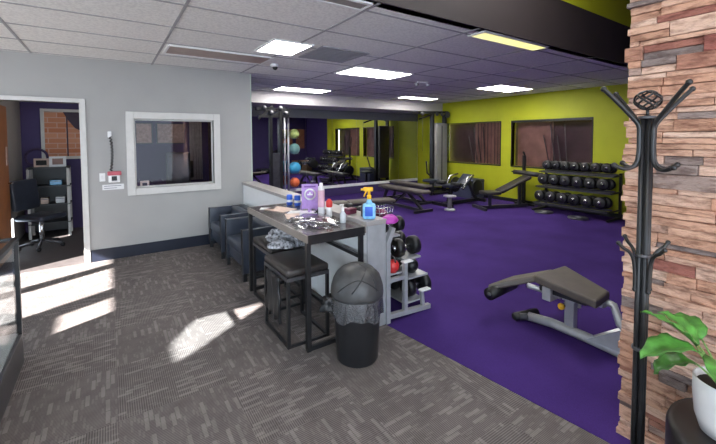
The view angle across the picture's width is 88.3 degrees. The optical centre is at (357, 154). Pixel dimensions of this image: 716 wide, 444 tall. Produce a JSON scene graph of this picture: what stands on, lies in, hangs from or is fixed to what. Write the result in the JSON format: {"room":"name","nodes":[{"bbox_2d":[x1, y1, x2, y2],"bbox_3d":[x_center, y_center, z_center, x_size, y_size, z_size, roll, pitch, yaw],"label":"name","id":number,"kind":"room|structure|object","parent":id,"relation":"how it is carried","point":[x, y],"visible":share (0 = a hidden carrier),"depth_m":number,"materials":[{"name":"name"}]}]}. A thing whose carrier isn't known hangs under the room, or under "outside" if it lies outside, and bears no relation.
{"room":"gym","nodes":[
{"label":"gym","id":0,"kind":"room"},
{"bbox_2d":[0,101,24,239],"bbox_3d":[-5.042,0.071,5.262,0.030,2.630,2.350,-2,3,-34],"label":"wall","id":1,"kind":"structure","parent":0,"point":[12,107],"depth_m":5.77,"materials":[{"name":"paint"}]},
{"bbox_2d":[0,105,13,267],"bbox_3d":[-4.581,0.377,4.758,0.105,2.040,0.860,-2,3,-34],"label":"door","id":2,"kind":"structure","parent":1,"relation":"in","point":[5,210],"depth_m":4.88,"materials":[{"name":"orange wood"}]},
{"bbox_2d":[19,101,208,232],"bbox_3d":[-4.522,-0.012,7.100,3.430,2.630,0.120,-2,3,-34],"label":"wall","id":3,"kind":"structure","parent":0,"point":[150,158],"depth_m":6.71,"materials":[{"name":"purple paint"}]},
{"bbox_2d":[40,108,80,158],"bbox_3d":[-5.187,-0.360,6.540,0.660,0.880,0.040,-2,3,-34],"label":"window","id":4,"kind":"structure","parent":3,"relation":"in","point":[60,128],"depth_m":6.51,"materials":[{"name":"glass"}]},
{"bbox_2d":[135,122,152,143],"bbox_3d":[-4.184,-0.413,7.214,0.300,0.420,0.040,-2,3,-34],"label":"window","id":5,"kind":"structure","parent":3,"relation":"in","point":[144,131],"depth_m":7.22,"materials":[{"name":"glass"}]},
{"bbox_2d":[156,123,184,143],"bbox_3d":[-3.794,-0.426,7.477,0.520,0.420,0.040,-2,3,-34],"label":"window","id":6,"kind":"structure","parent":3,"relation":"in","point":[166,133],"depth_m":7.48,"materials":[{"name":"glass"}]},
{"bbox_2d":[189,122,202,179],"bbox_3d":[-3.387,-0.253,7.701,0.244,1.550,0.044,-2,3,-34],"label":"curtain strip","id":7,"kind":"object","parent":3,"relation":"attached to","point":[195,128],"visible":0.62,"depth_m":7.71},
{"bbox_2d":[0,50,250,249],"bbox_3d":[-4.193,0.109,4.339,5.885,2.630,0.130,-2,3,-34],"label":"wall","id":8,"kind":"structure","parent":0,"point":[109,89],"depth_m":5.03,"materials":[{"name":"paint"}]},
{"bbox_2d":[0,95,90,262],"bbox_3d":[-3.937,0.359,4.522,1.024,2.112,0.170,-2,3,-34],"label":"door frame","id":9,"kind":"structure","parent":8,"relation":"in","point":[82,112],"depth_m":4.71,"materials":[{"name":"beige paint"}]},
{"bbox_2d":[102,184,123,189],"bbox_3d":[-3.252,0.431,4.905,0.240,0.070,0.008,-2,3,-34],"label":"placard","id":10,"kind":"object","parent":8,"relation":"attached to","point":[111,186],"visible":1,"depth_m":4.90,"materials":[{"name":"plastic"}]},
{"bbox_2d":[107,131,120,182],"bbox_3d":[-3.228,0.034,4.881,0.155,0.675,0.045,-2,3,-34],"label":"intercom","id":11,"kind":"object","parent":8,"relation":"attached to","point":[113,176],"visible":1,"depth_m":4.87,"materials":[{"name":"white paint"}]},
{"bbox_2d":[91,234,216,261],"bbox_3d":[-4.209,1.350,4.294,5.740,0.155,0.012,-2,3,-34],"label":"baseboard","id":12,"kind":"structure","parent":8,"relation":"attached to","point":[178,243],"depth_m":5.15,"materials":[{"name":"blue plastic"}]},
{"bbox_2d":[125,111,220,195],"bbox_3d":[-2.653,-0.027,5.372,1.220,1.140,0.172,-2,3,-34],"label":"window","id":13,"kind":"structure","parent":8,"relation":"in","point":[130,117],"depth_m":5.25,"materials":[{"name":"beige paint"}]},
{"bbox_2d":[208,122,366,296],"bbox_3d":[-1.501,0.047,5.513,0.175,2.630,5.890,-2,3,-34],"label":"wall","id":14,"kind":"structure","parent":0,"point":[335,257],"depth_m":3.73,"materials":[{"name":"white paint"}]},
{"bbox_2d":[250,74,252,180],"bbox_3d":[-1.745,0.027,5.987,0.020,2.630,0.138,-2,3,-34],"label":"trim","id":15,"kind":"structure","parent":14,"relation":"attached to","point":[250,74],"depth_m":5.91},
{"bbox_2d":[242,181,386,226],"bbox_3d":[-0.800,0.510,4.496,0.215,0.040,3.428,-2,3,-34],"label":"trim","id":16,"kind":"structure","parent":14,"relation":"on","point":[336,209],"depth_m":3.76,"materials":[{"name":"grey laminate"}]},
{"bbox_2d":[361,187,375,218],"bbox_3d":[0.086,0.410,3.122,0.126,0.272,0.072,0,3,2],"label":"spray bottle","id":17,"kind":"object","parent":16,"relation":"on","point":[369,208],"visible":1,"depth_m":3.10,"materials":[{"name":"blue plastic"}]},
{"bbox_2d":[367,224,385,325],"bbox_3d":[0.154,1.026,3.108,0.190,0.875,0.017,-2,3,-34],"label":"trim","id":18,"kind":"structure","parent":14,"relation":"attached to","point":[376,234],"depth_m":3.11,"materials":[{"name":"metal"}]},
{"bbox_2d":[0,188,629,443],"bbox_3d":[0.125,1.480,3.828,12.400,0.104,12.100,-2,3,-34],"label":"floor","id":19,"kind":"structure","parent":0,"point":[171,346],"depth_m":2.75,"materials":[{"name":"grey carpet"}]},
{"bbox_2d":[0,237,23,423],"bbox_3d":[-2.073,1.083,1.592,0.620,0.911,2.100,-2,3,-34],"label":"display case","id":20,"kind":"object","parent":19,"relation":"on","point":[11,346],"visible":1,"depth_m":2.47,"materials":[{"name":"glass"}]},
{"bbox_2d":[9,178,65,251],"bbox_3d":[-4.691,0.873,5.476,0.589,1.007,0.534,0,3,4],"label":"office chair","id":21,"kind":"object","parent":19,"relation":"on","point":[24,195],"visible":0.91,"depth_m":5.41,"materials":[{"name":"black fabric"}]},
{"bbox_2d":[26,165,72,239],"bbox_3d":[-5.118,0.776,6.148,0.535,1.145,0.355,-2,3,-34],"label":"shelf","id":22,"kind":"object","parent":19,"relation":"on","point":[43,175],"visible":0.81,"depth_m":6.22,"materials":[{"name":"metal"}]},
{"bbox_2d":[24,148,48,166],"bbox_3d":[-5.311,0.050,6.099,0.316,0.316,0.036,-2,3,-34],"label":"wreath","id":23,"kind":"object","parent":22,"relation":"on","point":[33,149],"visible":0.75,"depth_m":6.06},
{"bbox_2d":[33,158,48,166],"bbox_3d":[-5.202,0.136,6.066,0.200,0.140,0.023,-1,3,-22],"label":"framed photo","id":24,"kind":"object","parent":22,"relation":"on","point":[42,162],"visible":0.96,"depth_m":6.06,"materials":[{"name":"pink paper"}]},
{"bbox_2d":[49,156,65,166],"bbox_3d":[-5.011,0.116,6.158,0.220,0.170,0.023,-2,3,-40],"label":"framed photo","id":25,"kind":"object","parent":22,"relation":"on","point":[54,161],"visible":0.96,"depth_m":6.15,"materials":[{"name":"white paper"}]},
{"bbox_2d":[166,152,190,183],"bbox_3d":[-3.013,0.645,6.262,0.500,1.380,0.500,-1,3,-20],"label":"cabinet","id":26,"kind":"object","parent":19,"relation":"on","point":[178,170],"visible":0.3,"depth_m":6.02,"materials":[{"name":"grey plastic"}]},
{"bbox_2d":[208,204,248,258],"bbox_3d":[-1.797,1.073,5.320,0.520,0.600,0.712,-2,3,-34],"label":"armchair","id":27,"kind":"object","parent":19,"relation":"on","point":[217,215],"visible":0.48,"depth_m":5.30,"materials":[{"name":"black leather"}]},
{"bbox_2d":[210,221,219,235],"bbox_3d":[-1.829,1.044,5.298,0.435,0.120,0.590,-2,3,-34],"label":"seat cushion","id":28,"kind":"object","parent":27,"relation":"on","point":[214,225],"depth_m":5.24,"materials":[{"name":"blue leather"}]},
{"bbox_2d":[231,206,246,213],"bbox_3d":[-1.711,0.888,5.370,0.130,0.205,0.580,-2,3,-34],"label":"cushion","id":29,"kind":"object","parent":27,"relation":"on","point":[234,209],"depth_m":5.38,"materials":[{"name":"blue leather"}]},
{"bbox_2d":[225,216,277,281],"bbox_3d":[-1.269,1.105,4.537,0.520,0.600,0.742,-2,3,-34],"label":"armchair","id":30,"kind":"object","parent":19,"relation":"on","point":[236,229],"visible":0.45,"depth_m":4.33,"materials":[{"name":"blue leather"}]},
{"bbox_2d":[227,234,240,254],"bbox_3d":[-1.300,1.077,4.515,0.435,0.120,0.620,-2,3,-34],"label":"seat cushion","id":31,"kind":"object","parent":30,"relation":"on","point":[233,240],"depth_m":4.46,"materials":[{"name":"blue leather"}]},
{"bbox_2d":[253,217,271,227],"bbox_3d":[-1.183,0.920,4.588,0.130,0.205,0.610,-2,3,-34],"label":"cushion","id":32,"kind":"object","parent":30,"relation":"on","point":[257,222],"depth_m":4.55,"materials":[{"name":"blue leather"}]},
{"bbox_2d":[255,105,289,189],"bbox_3d":[-1.763,0.131,7.658,0.722,2.275,0.550,-2,3,-34],"label":"cable machine","id":33,"kind":"object","parent":19,"relation":"on","point":[275,159],"visible":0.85,"depth_m":7.63,"materials":[{"name":"black metal"}]},
{"bbox_2d":[253,235,304,309],"bbox_3d":[-0.788,1.142,3.680,0.360,0.600,0.500,-2,3,-34],"label":"bar stool","id":34,"kind":"object","parent":19,"relation":"on","point":[260,242],"visible":0.42,"depth_m":3.65,"materials":[{"name":"black metal"}]},
{"bbox_2d":[265,229,304,249],"bbox_3d":[-0.677,0.769,3.524,0.433,0.154,0.499,-2,3,-34],"label":"patterned cloth","id":35,"kind":"object","parent":34,"relation":"on","point":[278,239],"visible":0.66,"depth_m":3.41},
{"bbox_2d":[287,118,299,190],"bbox_3d":[-1.622,0.149,9.232,0.550,2.100,0.400,-2,3,-34],"label":"ball rack","id":36,"kind":"object","parent":19,"relation":"on","point":[288,138],"visible":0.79,"depth_m":9.14,"materials":[{"name":"silver metal"}]},
{"bbox_2d":[289,162,300,173],"bbox_3d":[-1.593,0.337,9.260,0.310,0.310,0.310,-2,3,-34],"label":"medicine ball","id":37,"kind":"object","parent":36,"relation":"on","point":[294,167],"visible":0.98,"depth_m":9.15,"materials":[{"name":"blue rubber"}]},
{"bbox_2d":[264,248,329,349],"bbox_3d":[-0.521,1.167,3.089,0.360,0.600,0.500,-2,3,-34],"label":"bar stool","id":38,"kind":"object","parent":19,"relation":"on","point":[289,265],"visible":0.94,"depth_m":2.97,"materials":[{"name":"black metal"}]},
{"bbox_2d":[265,268,281,324],"bbox_3d":[-0.679,1.132,2.969,0.044,0.361,0.318,-2,3,-34],"label":"hanging bag","id":39,"kind":"object","parent":38,"relation":"hanging from","point":[273,297],"visible":1,"depth_m":2.93,"materials":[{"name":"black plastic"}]},
{"bbox_2d":[247,202,365,352],"bbox_3d":[-0.546,1.010,3.463,0.535,0.881,1.400,-2,3,-34],"label":"bar table","id":40,"kind":"object","parent":19,"relation":"on","point":[310,236],"visible":0.79,"depth_m":3.00,"materials":[{"name":"grey laminate"}]},
{"bbox_2d":[264,206,295,211],"bbox_3d":[-0.788,0.554,3.741,0.270,0.004,0.200,1,3,33],"label":"magazine","id":41,"kind":"object","parent":40,"relation":"on","point":[277,208],"visible":1,"depth_m":3.72,"materials":[{"name":"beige paper"}]},
{"bbox_2d":[299,184,317,214],"bbox_3d":[-0.455,0.424,3.496,0.200,0.283,0.110,-1,3,-8],"label":"table sign","id":42,"kind":"object","parent":40,"relation":"on","point":[309,191],"visible":0.94,"depth_m":3.51,"materials":[{"name":"purple paper"}]},
{"bbox_2d":[285,213,339,229],"bbox_3d":[-0.381,0.553,3.143,0.422,0.056,0.536,-2,3,-34],"label":"wrap","id":43,"kind":"object","parent":40,"relation":"on","point":[305,215],"visible":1,"depth_m":3.20,"materials":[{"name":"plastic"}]},
{"bbox_2d":[318,183,324,213],"bbox_3d":[-0.337,0.414,3.387,0.063,0.312,0.063,-2,3,-34],"label":"spray bottle","id":44,"kind":"object","parent":40,"relation":"on","point":[321,192],"visible":0.84,"depth_m":3.36,"materials":[{"name":"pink plastic"}]},
{"bbox_2d":[320,261,383,367],"bbox_3d":[-0.033,1.137,2.682,0.448,0.692,0.392,-2,3,-34],"label":"trash can","id":45,"kind":"object","parent":19,"relation":"on","point":[355,299],"visible":1,"depth_m":2.56,"materials":[{"name":"black plastic"}]},
{"bbox_2d":[332,197,394,210],"bbox_3d":[0.065,1.066,6.770,1.252,0.468,0.520,-1,3,-20],"label":"bench","id":46,"kind":"object","parent":19,"relation":"on","point":[356,202],"visible":0.44,"depth_m":6.71,"materials":[{"name":"leather"}]},
{"bbox_2d":[378,184,432,213],"bbox_3d":[1.019,0.987,8.477,0.520,0.468,1.558,-2,3,-34],"label":"bench","id":47,"kind":"object","parent":19,"relation":"on","point":[410,191],"visible":0.98,"depth_m":8.26,"materials":[{"name":"leather"}]},
{"bbox_2d":[386,226,430,324],"bbox_3d":[0.012,1.007,3.955,0.521,0.838,1.630,-2,3,-34],"label":"rack","id":48,"kind":"object","parent":19,"relation":"on","point":[401,296],"visible":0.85,"depth_m":3.28,"materials":[{"name":"silver metal"}]},
{"bbox_2d":[382,214,397,223],"bbox_3d":[0.271,0.552,3.189,0.146,0.074,0.135,-2,3,-34],"label":"dumbbell","id":49,"kind":"object","parent":48,"relation":"on","point":[391,219],"visible":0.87,"depth_m":3.15,"materials":[{"name":"plastic"}]},
{"bbox_2d":[391,256,398,272],"bbox_3d":[0.306,0.970,3.265,0.118,0.152,0.116,-2,3,-34],"label":"kettlebell","id":50,"kind":"object","parent":48,"relation":"on","point":[394,263],"visible":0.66,"depth_m":3.22,"materials":[{"name":"red plastic"}]},
{"bbox_2d":[386,216,404,231],"bbox_3d":[0.280,0.629,3.305,0.278,0.136,0.133,-2,3,-34],"label":"dumbbell","id":51,"kind":"object","parent":48,"relation":"on","point":[400,224],"visible":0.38,"depth_m":3.31,"materials":[{"name":"black rubber"}]},
{"bbox_2d":[391,288,419,303],"bbox_3d":[0.085,1.316,4.023,0.220,0.015,1.540,-2,3,-34],"label":"shelf","id":52,"kind":"object","parent":48,"relation":"attached to","point":[396,294],"depth_m":3.46,"materials":[{"name":"silver metal"}]},
{"bbox_2d":[391,235,420,257],"bbox_3d":[0.438,0.848,3.421,0.278,0.170,0.166,-2,3,-34],"label":"dumbbell","id":53,"kind":"object","parent":48,"relation":"on","point":[412,244],"visible":0.94,"depth_m":3.39,"materials":[{"name":"black rubber"}]},
{"bbox_2d":[391,250,420,259],"bbox_3d":[0.067,0.917,3.994,0.200,0.015,1.540,-2,3,-34],"label":"shelf","id":54,"kind":"object","parent":48,"relation":"attached to","point":[407,256],"depth_m":3.38,"materials":[{"name":"silver metal"}]},
{"bbox_2d":[397,264,427,279],"bbox_3d":[0.126,1.097,4.041,0.240,0.015,1.540,-2,3,-34],"label":"shelf","id":55,"kind":"object","parent":48,"relation":"attached to","point":[418,272],"depth_m":3.45,"materials":[{"name":"silver metal"}]},
{"bbox_2d":[408,259,417,272],"bbox_3d":[0.502,1.028,3.496,0.138,0.177,0.136,-2,3,-34],"label":"kettlebell","id":56,"kind":"object","parent":48,"relation":"on","point":[412,266],"visible":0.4,"depth_m":3.44,"materials":[{"name":"black rubber"}]},
{"bbox_2d":[400,274,430,296],"bbox_3d":[0.548,1.234,3.511,0.278,0.180,0.176,-2,3,-34],"label":"dumbbell","id":57,"kind":"object","parent":48,"relation":"on","point":[422,281],"visible":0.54,"depth_m":3.48,"materials":[{"name":"black rubber"}]},
{"bbox_2d":[386,180,431,204],"bbox_3d":[1.308,0.946,9.389,0.520,0.468,1.354,-2,3,-34],"label":"bench","id":58,"kind":"object","parent":19,"relation":"on","point":[422,201],"visible":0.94,"depth_m":9.23,"materials":[{"name":"leather"}]},
{"bbox_2d":[418,111,449,194],"bbox_3d":[2.197,-0.057,10.442,1.136,2.375,0.590,-2,3,-34],"label":"cable machine","id":59,"kind":"object","parent":19,"relation":"on","point":[438,131],"visible":0.9,"depth_m":10.47,"materials":[{"name":"grey metal"}]},
{"bbox_2d":[432,173,486,207],"bbox_3d":[2.518,0.831,9.000,1.370,0.716,0.720,-2,3,-34],"label":"machine","id":60,"kind":"object","parent":19,"relation":"on","point":[456,183],"visible":0.97,"depth_m":8.86,"materials":[{"name":"black metal"}]},
{"bbox_2d":[453,178,483,198],"bbox_3d":[2.988,0.899,9.990,0.510,0.500,0.660,-2,3,-34],"label":"box","id":61,"kind":"object","parent":19,"relation":"on","point":[466,193],"visible":0.44,"depth_m":9.79,"materials":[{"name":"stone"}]},
{"bbox_2d":[472,175,531,210],"bbox_3d":[3.299,0.852,8.380,1.239,0.727,0.560,-1,3,-11],"label":"bench","id":62,"kind":"object","parent":19,"relation":"on","point":[518,181],"visible":1,"depth_m":8.34,"materials":[{"name":"black leather"}]},
{"bbox_2d":[511,151,542,206],"bbox_3d":[4.011,0.567,8.633,0.240,1.276,0.841,-2,3,-34],"label":"stand","id":63,"kind":"object","parent":19,"relation":"on","point":[523,171],"visible":0.73,"depth_m":8.71,"materials":[{"name":"black metal"}]},
{"bbox_2d":[484,266,622,356],"bbox_3d":[1.714,1.232,3.011,1.146,0.459,0.680,2,3,43],"label":"weight bench","id":64,"kind":"object","parent":19,"relation":"on","point":[563,282],"visible":0.83,"depth_m":2.94,"materials":[{"name":"grey leather"}]},
{"bbox_2d":[531,169,622,222],"bbox_3d":[4.467,0.792,7.628,0.562,0.890,1.514,-2,3,-34],"label":"dumbbell rack","id":65,"kind":"object","parent":19,"relation":"on","point":[545,203],"visible":0.91,"depth_m":7.39,"materials":[{"name":"black metal"}]},
{"bbox_2d":[534,190,547,199],"bbox_3d":[4.024,0.884,8.039,0.333,0.246,0.224,-2,3,-34],"label":"dumbbell","id":66,"kind":"object","parent":65,"relation":"on","point":[539,194],"visible":0.77,"depth_m":7.94,"materials":[{"name":"metal"}]},
{"bbox_2d":[545,191,559,201],"bbox_3d":[4.156,0.892,7.843,0.333,0.246,0.224,-2,3,-34],"label":"dumbbell","id":67,"kind":"object","parent":65,"relation":"on","point":[550,196],"visible":0.71,"depth_m":7.75,"materials":[{"name":"metal"}]},
{"bbox_2d":[548,175,562,184],"bbox_3d":[4.254,0.544,7.895,0.333,0.246,0.224,-2,3,-34],"label":"dumbbell","id":68,"kind":"object","parent":65,"relation":"on","point":[553,179],"visible":0.77,"depth_m":7.80,"materials":[{"name":"metal"}]},
{"bbox_2d":[556,193,570,202],"bbox_3d":[4.288,0.900,7.648,0.333,0.246,0.224,-2,3,-34],"label":"dumbbell","id":69,"kind":"object","parent":65,"relation":"on","point":[560,197],"visible":0.84,"depth_m":7.55,"materials":[{"name":"metal"}]},
{"bbox_2d":[559,176,573,185],"bbox_3d":[4.386,0.552,7.699,0.333,0.246,0.224,-2,3,-34],"label":"dumbbell","id":70,"kind":"object","parent":65,"relation":"on","point":[564,180],"visible":0.82,"depth_m":7.60,"materials":[{"name":"metal"}]},
{"bbox_2d":[568,194,583,204],"bbox_3d":[4.420,0.909,7.452,0.333,0.246,0.224,-2,3,-34],"label":"dumbbell","id":71,"kind":"object","parent":65,"relation":"on","point":[573,199],"visible":0.8,"depth_m":7.36,"materials":[{"name":"metal"}]},
{"bbox_2d":[571,176,585,187],"bbox_3d":[4.518,0.561,7.504,0.333,0.246,0.224,-2,3,-34],"label":"dumbbell","id":72,"kind":"object","parent":65,"relation":"on","point":[577,182],"visible":0.77,"depth_m":7.41,"materials":[{"name":"metal"}]},
{"bbox_2d":[580,195,596,206],"bbox_3d":[4.551,0.917,7.257,0.333,0.246,0.224,-2,3,-34],"label":"dumbbell","id":73,"kind":"object","parent":65,"relation":"on","point":[586,201],"visible":0.82,"depth_m":7.17,"materials":[{"name":"metal"}]},
{"bbox_2d":[583,177,598,188],"bbox_3d":[4.650,0.569,7.308,0.333,0.246,0.224,-2,3,-34],"label":"dumbbell","id":74,"kind":"object","parent":65,"relation":"on","point":[590,183],"visible":0.78,"depth_m":7.22,"materials":[{"name":"metal"}]},
{"bbox_2d":[593,197,612,208],"bbox_3d":[4.683,0.925,7.061,0.333,0.246,0.224,-2,3,-34],"label":"dumbbell","id":75,"kind":"object","parent":65,"relation":"on","point":[599,202],"visible":1,"depth_m":6.99,"materials":[{"name":"black rubber"}]},
{"bbox_2d":[596,179,615,189],"bbox_3d":[4.782,0.577,7.113,0.333,0.246,0.224,-2,3,-34],"label":"dumbbell","id":76,"kind":"object","parent":65,"relation":"on","point":[602,184],"visible":1,"depth_m":7.04,"materials":[{"name":"metal"}]},
{"bbox_2d":[601,163,616,172],"bbox_3d":[4.880,0.270,7.167,0.283,0.209,0.190,-2,3,-34],"label":"dumbbell","id":77,"kind":"object","parent":65,"relation":"on","point":[606,168],"visible":0.91,"depth_m":7.10,"materials":[{"name":"metal"}]},
{"bbox_2d":[600,79,695,443],"bbox_3d":[1.197,0.623,1.558,0.284,1.810,0.284,2,4,44],"label":"coat rack","id":78,"kind":"object","parent":19,"relation":"on","point":[646,155],"visible":1,"depth_m":1.53,"materials":[{"name":"black metal"}]},
{"bbox_2d":[665,397,715,443],"bbox_3d":[1.484,1.303,1.372,0.534,0.464,0.534,-2,3,-34],"label":"side table","id":79,"kind":"object","parent":19,"relation":"on","point":[682,426],"visible":0.81,"depth_m":1.47,"materials":[{"name":"wood"}]},
{"bbox_2d":[639,310,715,440],"bbox_3d":[1.415,0.846,1.389,0.577,0.445,0.504,-2,3,-34],"label":"potted plant","id":80,"kind":"object","parent":79,"relation":"on","point":[670,349],"visible":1,"depth_m":1.42,"materials":[{"name":"green plant"}]},
{"bbox_2d":[0,0,630,102],"bbox_3d":[-1.360,-1.337,5.894,12.400,0.100,6.820,-2,3,-34],"label":"ceiling","id":81,"kind":"structure","parent":0,"point":[307,13],"depth_m":3.98,"materials":[{"name":"tile"}]},
{"bbox_2d":[163,44,273,63],"bbox_3d":[-1.697,-1.217,4.538,1.200,0.016,0.460,-2,3,-34],"label":"ceiling vent","id":82,"kind":"object","parent":81,"relation":"in","point":[171,49],"visible":1,"depth_m":4.47,"materials":[{"name":"metal"}]},
{"bbox_2d":[254,38,314,55],"bbox_3d":[-0.842,-1.204,4.173,0.470,0.016,0.620,-2,3,-34],"label":"recessed light","id":83,"kind":"object","parent":81,"relation":"in","point":[274,46],"visible":1,"depth_m":4.13,"materials":[{"name":"white paint"}]},
{"bbox_2d":[272,86,332,92],"bbox_3d":[-1.170,-1.363,7.796,1.160,0.016,0.520,-2,3,-34],"label":"recessed light","id":84,"kind":"object","parent":81,"relation":"in","point":[283,88],"visible":1,"depth_m":7.70,"materials":[{"name":"white paint"}]},
{"bbox_2d":[0,0,628,102],"bbox_3d":[-1.033,-1.260,5.322,12.300,0.008,5.500,-2,3,-34],"label":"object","id":85,"kind":"structure","parent":81,"relation":"attached to","point":[185,5],"depth_m":4.40,"materials":[{"name":"metal"}]},
{"bbox_2d":[298,46,369,62],"bbox_3d":[-0.305,-1.224,4.547,0.640,0.014,0.640,-2,3,-34],"label":"ceiling vent","id":86,"kind":"object","parent":81,"relation":"in","point":[316,54],"visible":1,"depth_m":4.51,"materials":[{"name":"metal"}]},
{"bbox_2d":[314,0,372,10],"bbox_3d":[-0.411,-1.135,2.560,1.160,0.016,0.160,-2,3,-34],"label":"air vent","id":87,"kind":"object","parent":81,"relation":"in","point":[360,5],"visible":1,"depth_m":2.79,"materials":[{"name":"metal"}]},
{"bbox_2d":[323,0,366,8],"bbox_3d":[-0.411,-1.135,2.560,1.110,0.008,0.110,-2,3,-34],"label":"diffuser","id":88,"kind":"object","parent":87,"relation":"attached to","point":[351,4],"depth_m":2.79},
{"bbox_2d":[334,66,413,79],"bbox_3d":[0.259,-1.282,5.830,1.110,0.016,0.620,-2,3,-34],"label":"recessed light","id":89,"kind":"object","parent":81,"relation":"in","point":[356,70],"visible":0.99,"depth_m":5.79,"materials":[{"name":"white paint"}]},
{"bbox_2d":[475,84,533,91],"bbox_3d":[3.062,-1.375,7.706,1.120,0.016,0.640,-2,3,-34],"label":"recessed light","id":90,"kind":"object","parent":81,"relation":"in","point":[501,88],"visible":1,"depth_m":7.65,"materials":[{"name":"white paint"}]},
{"bbox_2d":[468,30,548,50],"bbox_3d":[1.634,-1.203,3.943,1.140,0.016,0.210,-2,3,-34],"label":"recessed light","id":91,"kind":"object","parent":81,"relation":"in","point":[485,35],"visible":1,"depth_m":3.87,"materials":[{"name":"white paint"}]},
{"bbox_2d":[252,107,417,120],"bbox_3d":[-0.723,-1.099,10.154,6.400,0.235,0.016,-2,3,-34],"label":"wall","id":92,"kind":"structure","parent":0,"point":[294,113],"depth_m":10.37,"materials":[{"name":"grey paint"}]},
{"bbox_2d":[251,90,442,113],"bbox_3d":[-0.425,-1.327,9.700,6.400,0.259,1.080,-2,3,-34],"label":"beam","id":93,"kind":"structure","parent":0,"point":[259,98],"depth_m":9.16,"materials":[{"name":"white paint"}]},
{"bbox_2d":[294,180,417,196],"bbox_3d":[-0.715,1.041,10.248,6.400,0.220,0.016,-2,3,-34],"label":"wall","id":94,"kind":"structure","parent":0,"point":[352,189],"depth_m":10.56,"materials":[{"name":"purple paint"}]},
{"bbox_2d":[376,204,393,216],"bbox_3d":[0.212,0.518,3.327,0.167,0.107,0.148,-2,3,-34],"label":"wire basket","id":95,"kind":"object","parent":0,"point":[381,212],"visible":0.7,"depth_m":3.30,"materials":[{"name":"metal"}]},
{"bbox_2d":[367,0,631,67],"bbox_3d":[0.485,-1.753,3.043,12.300,1.170,0.100,-2,3,-34],"label":"ceiling beam","id":96,"kind":"structure","parent":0,"point":[560,24],"depth_m":4.13,"materials":[{"name":"black paint"}]},
{"bbox_2d":[417,84,631,213],"bbox_3d":[3.596,-0.738,9.614,0.140,3.800,6.240,-2,3,-34],"label":"wall","id":97,"kind":"structure","parent":0,"point":[609,131],"depth_m":8.78,"materials":[{"name":"green paint"}]},
{"bbox_2d":[447,121,500,165],"bbox_3d":[3.231,-0.315,10.266,0.262,1.300,2.020,-2,3,-34],"label":"window","id":98,"kind":"structure","parent":97,"relation":"in","point":[475,142],"depth_m":10.25,"materials":[{"name":"black plastic"}]},
{"bbox_2d":[475,122,499,163],"bbox_3d":[3.527,-0.300,9.899,0.038,1.100,0.942,-2,3,-34],"label":"blind","id":99,"kind":"object","parent":98,"relation":"attached to","point":[480,150],"depth_m":9.94,"materials":[{"name":"fabric"}]},
{"bbox_2d":[427,187,622,218],"bbox_3d":[4.186,1.157,8.697,0.012,0.090,8.050,-2,3,-34],"label":"baseboard","id":100,"kind":"structure","parent":97,"relation":"attached to","point":[614,215],"depth_m":8.44,"materials":[{"name":"black plastic"}]},
{"bbox_2d":[511,117,593,171],"bbox_3d":[4.435,-0.241,8.481,0.262,1.300,2.030,-2,3,-34],"label":"window","id":101,"kind":"structure","parent":97,"relation":"in","point":[559,139],"depth_m":8.51,"materials":[{"name":"glass"}]},
{"bbox_2d":[517,121,553,166],"bbox_3d":[4.244,-0.242,8.865,0.030,1.070,0.880,-2,3,-34],"label":"blind","id":102,"kind":"object","parent":101,"relation":"attached to","point":[531,140],"depth_m":8.85,"materials":[{"name":"fabric"}]},
{"bbox_2d":[616,0,715,443],"bbox_3d":[2.583,-0.318,0.255,0.134,3.794,4.114,-2,3,-34],"label":"stone wall","id":103,"kind":"structure","parent":0,"point":[673,42],"depth_m":1.77,"materials":[{"name":"stone"}]},
{"bbox_3d":[-0.718,-0.166,10.283,6.500,2.630,0.128,-2,3,-34],"label":"wall","id":104,"kind":"structure","parent":0,"visible":0},
{"bbox_2d":[252,116,277,184],"bbox_3d":[-2.361,0.000,9.094,0.796,1.855,0.008,-2,3,-34],"label":"wall mirror","id":105,"kind":"object","parent":104,"relation":"attached to","point":[260,133],"visible":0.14,"depth_m":9.08,"materials":[{"name":"clear glass"}]},
{"bbox_2d":[277,117,305,188],"bbox_3d":[-1.702,-0.022,9.538,0.786,1.855,0.008,-2,3,-34],"label":"wall mirror","id":106,"kind":"object","parent":104,"relation":"attached to","point":[299,124],"visible":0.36,"depth_m":9.62,"materials":[{"name":"clear glass"}]},
{"bbox_2d":[306,118,332,185],"bbox_3d":[-1.042,-0.044,9.982,0.796,1.855,0.008,-2,3,-34],"label":"wall mirror","id":107,"kind":"object","parent":104,"relation":"attached to","point":[318,130],"visible":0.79,"depth_m":9.97,"materials":[{"name":"clear glass"}]},
{"bbox_2d":[332,119,355,184],"bbox_3d":[-0.379,-0.067,10.429,0.796,1.855,0.008,-2,3,-34],"label":"wall mirror","id":108,"kind":"object","parent":104,"relation":"attached to","point":[343,130],"visible":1,"depth_m":10.41,"materials":[{"name":"clear glass"}]},
{"bbox_2d":[286,178,417,191],"bbox_3d":[-0.704,0.890,10.225,6.360,0.075,0.028,-2,3,-34],"label":"rail","id":109,"kind":"object","parent":104,"relation":"attached to","point":[411,179],"visible":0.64,"depth_m":10.65,"materials":[{"name":"white paint"}]},
{"bbox_2d":[356,120,377,182],"bbox_3d":[0.280,-0.089,10.873,0.786,1.855,0.008,-2,3,-34],"label":"wall mirror","id":110,"kind":"object","parent":104,"relation":"attached to","point":[366,130],"visible":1,"depth_m":10.86,"materials":[{"name":"clear glass"}]},
{"bbox_2d":[378,120,397,180],"bbox_3d":[0.935,-0.111,11.314,0.786,1.855,0.008,-2,3,-34],"label":"wall mirror","id":111,"kind":"object","parent":104,"relation":"attached to","point":[387,130],"visible":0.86,"depth_m":11.29,"materials":[{"name":"clear glass"}]},
{"bbox_2d":[398,121,416,179],"bbox_3d":[1.590,-0.132,11.755,0.786,1.855,0.008,-2,3,-34],"label":"wall mirror","id":112,"kind":"object","parent":104,"relation":"attached to","point":[407,130],"visible":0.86,"depth_m":11.74,"materials":[{"name":"clear glass"}]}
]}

